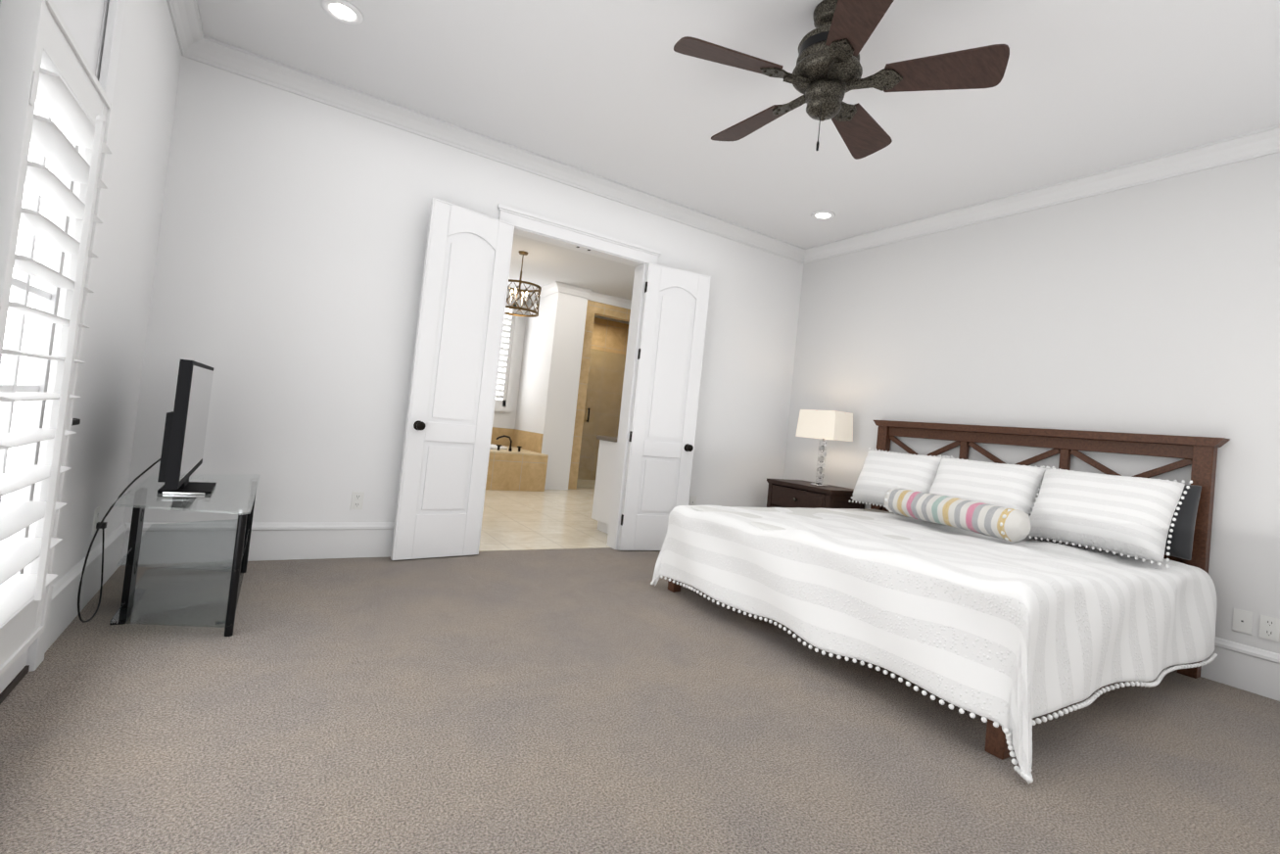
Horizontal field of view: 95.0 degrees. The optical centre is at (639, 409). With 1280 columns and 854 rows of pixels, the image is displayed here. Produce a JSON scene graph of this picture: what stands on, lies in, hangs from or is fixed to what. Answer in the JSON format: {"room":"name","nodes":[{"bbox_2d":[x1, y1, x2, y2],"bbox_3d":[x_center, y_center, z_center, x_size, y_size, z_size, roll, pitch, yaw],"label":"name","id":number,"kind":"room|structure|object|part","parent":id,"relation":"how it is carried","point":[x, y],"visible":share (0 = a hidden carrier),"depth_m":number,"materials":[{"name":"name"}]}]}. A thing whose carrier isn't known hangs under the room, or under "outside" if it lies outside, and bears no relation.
{"room":"bedroom","nodes":[
{"label":"bedroom","id":0,"kind":"room"},
{"bbox_2d":[3,0,181,584],"bbox_3d":[-1.336,-0.552,0.914,0.140,2.990,5.800,7,-2,-32],"label":"wall","id":1,"kind":"structure","parent":0,"point":[118,303],"depth_m":2.63,"materials":[{"name":"white paint"}]},
{"bbox_2d":[0,0,125,704],"bbox_3d":[-1.512,-0.386,1.217,0.130,2.640,2.110,7,-2,-32],"label":"window","id":2,"kind":"structure","parent":1,"relation":"in","point":[23,361],"depth_m":1.94,"materials":[{"name":"white glass"}]},
{"bbox_2d":[0,0,112,676],"bbox_3d":[-1.709,-0.142,1.669,0.129,1.780,0.710,7,-2,-32],"label":"window shutter","id":3,"kind":"object","parent":2,"relation":"attached to","point":[65,89],"visible":1,"depth_m":1.68,"materials":[{"name":"white paint"}]},
{"bbox_2d":[71,418,80,426],"bbox_3d":[-1.985,0.040,2.011,0.079,0.052,0.121,7,-2,-32],"label":"door handle","id":4,"kind":"object","parent":2,"relation":"attached to","point":[75,421],"visible":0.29,"depth_m":2.03,"materials":[{"name":"black metal"}]},
{"bbox_2d":[26,522,131,671],"bbox_3d":[-2.470,0.747,2.629,0.030,0.270,1.430,7,-2,-32],"label":"baseboard","id":5,"kind":"structure","parent":1,"relation":"attached to","point":[63,601],"depth_m":2.47,"materials":[{"name":"white paint"}]},
{"bbox_2d":[91,506,99,534],"bbox_3d":[-2.495,0.510,2.694,0.008,0.116,0.072,7,-2,-32],"label":"electrical outlet","id":6,"kind":"object","parent":1,"relation":"attached to","point":[96,516],"visible":0.94,"depth_m":2.67,"materials":[{"name":"white plastic"}]},
{"bbox_2d":[166,0,209,63],"bbox_3d":[-1.089,-1.971,1.018,0.100,0.112,5.520,7,-2,-32],"label":"crown molding","id":7,"kind":"structure","parent":1,"relation":"attached to","point":[196,43],"depth_m":3.16,"materials":[{"name":"white paint"}]},
{"bbox_2d":[123,55,803,522],"bbox_3d":[-0.638,-0.376,4.696,5.360,2.990,0.140,7,-2,-32],"label":"wall","id":8,"kind":"structure","parent":0,"point":[288,271],"depth_m":3.76,"materials":[{"name":"white paint"}]},
{"bbox_2d":[138,521,394,564],"bbox_3d":[-2.074,0.838,3.747,1.900,0.232,0.023,7,-2,-32],"label":"baseboard","id":9,"kind":"structure","parent":8,"relation":"attached to","point":[269,541],"depth_m":3.69,"materials":[{"name":"white paint"}]},
{"bbox_2d":[350,491,364,509],"bbox_3d":[-1.866,0.602,3.876,0.072,0.116,0.008,7,-2,-32],"label":"electrical outlet","id":10,"kind":"object","parent":8,"relation":"attached to","point":[356,502],"visible":1,"depth_m":3.87,"materials":[{"name":"white plastic"}]},
{"bbox_2d":[390,197,514,560],"bbox_3d":[-1.274,-0.184,4.086,0.608,2.430,0.184,7,-2,-32],"label":"bathroom door","id":11,"kind":"structure","parent":8,"relation":"in","point":[447,443],"depth_m":4.08,"materials":[{"name":"white paint"}]},
{"bbox_2d":[205,37,805,262],"bbox_3d":[-0.420,-1.802,4.640,4.860,0.112,0.100,7,-2,-32],"label":"crown molding","id":12,"kind":"structure","parent":8,"relation":"attached to","point":[220,55],"depth_m":4.13,"materials":[{"name":"white paint"}]},
{"bbox_2d":[497,203,661,550],"bbox_3d":[-0.606,-0.158,4.717,1.440,2.565,0.195,7,-2,-32],"label":"door frame","id":13,"kind":"structure","parent":8,"relation":"attached to","point":[558,233],"depth_m":4.95,"materials":[{"name":"white paint"}]},
{"bbox_2d":[617,262,711,550],"bbox_3d":[0.238,-0.004,5.038,0.612,2.430,0.184,7,-2,-32],"label":"bathroom door","id":14,"kind":"structure","parent":8,"relation":"in","point":[665,409],"depth_m":5.04,"materials":[{"name":"white paint"}]},
{"bbox_2d":[688,495,696,505],"bbox_3d":[0.478,0.847,5.351,0.072,0.116,0.008,7,-2,-32],"label":"electrical outlet","id":15,"kind":"object","parent":8,"relation":"attached to","point":[692,498],"visible":0.58,"depth_m":5.35,"materials":[{"name":"white plastic"}]},
{"bbox_2d":[478,478,610,551],"bbox_3d":[-1.070,1.214,7.646,6.200,0.103,5.360,7,-2,-32],"label":"floor","id":16,"kind":"structure","parent":0,"point":[545,519],"depth_m":5.90,"materials":[{"name":"tile"}]},
{"bbox_2d":[485,426,548,491],"bbox_3d":[-2.934,0.583,8.057,2.970,0.797,1.450,7,-2,-32],"label":"deck","id":17,"kind":"object","parent":16,"relation":"on","point":[524,468],"visible":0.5,"depth_m":8.09,"materials":[{"name":"stone"}]},
{"bbox_2d":[489,434,521,451],"bbox_3d":[-2.678,0.552,8.208,1.795,0.542,0.980,7,-2,-32],"label":"bathtub","id":18,"kind":"object","parent":17,"relation":"in","point":[497,447],"visible":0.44,"depth_m":8.23,"materials":[{"name":"white ceramic"}]},
{"bbox_2d":[591,438,616,533],"bbox_3d":[0.415,0.827,5.926,1.600,0.880,0.705,7,-2,-32],"label":"bathroom vanity","id":19,"kind":"object","parent":16,"relation":"on","point":[603,485],"depth_m":5.65,"materials":[{"name":"white paint"}]},
{"bbox_2d":[596,434,617,442],"bbox_3d":[0.455,0.369,5.950,1.640,0.040,0.738,7,-2,-32],"label":"countertop","id":20,"kind":"structure","parent":19,"relation":"on","point":[606,439],"depth_m":5.65,"materials":[{"name":"beige stone"}]},
{"bbox_2d":[492,291,629,489],"bbox_3d":[-1.058,-0.337,7.639,5.900,2.990,5.290,7,-2,-32],"label":"wall","id":21,"kind":"structure","parent":0,"point":[546,370],"depth_m":8.67,"materials":[{"name":"white paint"}]},
{"bbox_2d":[494,297,521,412],"bbox_3d":[-2.614,-0.922,9.117,1.390,1.800,0.200,7,-2,-32],"label":"bathroom window","id":22,"kind":"structure","parent":21,"relation":"attached to","point":[506,363],"depth_m":9.39,"materials":[{"name":"white paint"}]},
{"bbox_2d":[506,281,631,309],"bbox_3d":[-1.652,-1.806,8.861,5.500,0.120,1.300,7,-2,-32],"label":"crown molding","id":23,"kind":"structure","parent":21,"relation":"attached to","point":[561,287],"depth_m":8.86,"materials":[{"name":"white paint"}]},
{"bbox_2d":[568,299,630,489],"bbox_3d":[-0.148,-0.150,9.412,2.050,2.900,0.140,7,-2,-32],"label":"wall tiles","id":24,"kind":"structure","parent":21,"relation":"attached to","point":[608,337],"depth_m":8.98,"materials":[{"name":"tile"}]},
{"bbox_2d":[576,349,625,488],"bbox_3d":[-0.507,0.174,9.155,0.840,2.130,0.065,7,-2,-32],"label":"shower door","id":25,"kind":"structure","parent":24,"relation":"attached to","point":[589,414],"depth_m":9.09,"materials":[{"name":"clear glass"}]},
{"bbox_2d":[0,547,1279,853],"bbox_3d":[0.723,1.248,2.225,5.360,0.100,5.730,7,-2,-32],"label":"floor carpet","id":26,"kind":"object","parent":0,"point":[605,700],"visible":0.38,"depth_m":1.99,"materials":[{"name":"grey carpet"}]},
{"bbox_2d":[109,474,260,636],"bbox_3d":[-2.126,0.648,2.785,0.475,0.546,1.245,7,-2,-32],"label":"tv stand","id":27,"kind":"object","parent":26,"relation":"on","point":[232,494],"visible":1,"depth_m":2.61,"materials":[{"name":"clear glass"}]},
{"bbox_2d":[77,359,216,622],"bbox_3d":[-2.198,0.337,2.663,0.428,1.126,1.036,7,-2,-32],"label":"tv","id":28,"kind":"object","parent":27,"relation":"on","point":[183,441],"visible":0.98,"depth_m":2.40,"materials":[{"name":"black plastic"}]},
{"bbox_3d":[-2.196,0.529,2.483,0.280,0.734,0.716,7,-2,-32],"label":"cord","id":29,"kind":"part","parent":28,"relation":"part of","materials":[{"name":"black plastic"}]},
{"bbox_2d":[766,477,863,509],"bbox_3d":[1.529,1.017,5.252,0.491,0.690,0.740,7,-2,-32],"label":"nightstand","id":30,"kind":"object","parent":26,"relation":"on","point":[783,493],"visible":0.42,"depth_m":5.09,"materials":[{"name":"brown wood"}]},
{"bbox_2d":[795,409,853,486],"bbox_3d":[1.632,0.345,5.245,0.250,0.664,0.430,7,-2,-32],"label":"lamp","id":31,"kind":"object","parent":30,"relation":"on","point":[834,425],"visible":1,"depth_m":5.14,"materials":[{"name":"beige fabric"}]},
{"bbox_2d":[650,420,1230,784],"bbox_3d":[1.665,0.670,3.504,2.234,1.310,2.314,7,-2,-32],"label":"bed","id":32,"kind":"object","parent":26,"relation":"on","point":[1006,601],"visible":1,"depth_m":2.96,"materials":[{"name":"white fabric"}]},
{"bbox_2d":[196,0,1279,300],"bbox_3d":[0.366,-1.817,5.054,7.140,0.100,11.090,7,-2,-32],"label":"ceiling","id":33,"kind":"structure","parent":0,"point":[620,92],"depth_m":3.28,"materials":[{"name":"white paint"}]},
{"bbox_2d":[321,0,363,24],"bbox_3d":[-1.503,-2.010,2.965,0.190,0.010,0.190,7,-2,-32],"label":"recessed light","id":34,"kind":"object","parent":33,"relation":"in","point":[345,12],"visible":1,"depth_m":2.96,"materials":[{"name":"white paint"}]},
{"bbox_2d":[504,250,541,317],"bbox_3d":[-1.440,-1.527,7.056,0.516,0.731,0.516,7,-2,-32],"label":"chandelier","id":35,"kind":"object","parent":33,"relation":"hanging from","point":[526,290],"visible":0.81,"depth_m":7.02,"materials":[{"name":"gold metal"}]},
{"bbox_2d":[811,210,835,219],"bbox_3d":[1.550,-1.643,4.969,0.190,0.010,0.190,7,-2,-32],"label":"recessed light","id":36,"kind":"object","parent":33,"relation":"in","point":[823,214],"visible":1,"depth_m":4.96,"materials":[{"name":"white paint"}]},
{"bbox_2d":[673,0,1009,159],"bbox_3d":[0.800,-1.450,2.648,1.364,0.674,1.310,7,-2,-32],"label":"ceiling fan","id":37,"kind":"object","parent":33,"relation":"hanging from","point":[825,76],"visible":1,"depth_m":2.50,"materials":[{"name":"wood"}]},
{"bbox_2d":[783,151,1279,654],"bbox_3d":[3.096,-0.025,3.622,0.140,2.990,5.660,7,-2,-32],"label":"wall","id":38,"kind":"structure","parent":0,"point":[1154,307],"depth_m":3.82,"materials":[{"name":"white paint"}]},
{"bbox_2d":[801,124,1279,263],"bbox_3d":[3.104,-1.470,3.658,0.100,0.112,5.520,7,-2,-32],"label":"crown molding","id":39,"kind":"structure","parent":38,"relation":"attached to","point":[1264,141],"depth_m":3.93,"materials":[{"name":"white paint"}]},
{"bbox_2d":[1169,636,1279,701],"bbox_3d":[2.850,1.336,3.600,0.023,0.232,5.520,7,-2,-32],"label":"baseboard","id":40,"kind":"structure","parent":38,"relation":"attached to","point":[1249,668],"depth_m":3.08,"materials":[{"name":"white paint"}]},
{"bbox_2d":[1232,608,1253,634],"bbox_3d":[3.193,1.122,3.110,0.008,0.116,0.072,7,-2,-32],"label":"electrical outlet","id":41,"kind":"object","parent":38,"relation":"attached to","point":[1242,621],"visible":1,"depth_m":3.11,"materials":[{"name":"white plastic"}]},
{"bbox_2d":[1258,615,1279,641],"bbox_3d":[3.245,1.127,3.026,0.008,0.116,0.072,7,-2,-32],"label":"electrical outlet","id":42,"kind":"object","parent":38,"relation":"attached to","point":[1269,628],"visible":1,"depth_m":3.02,"materials":[{"name":"white plastic"}]}
]}

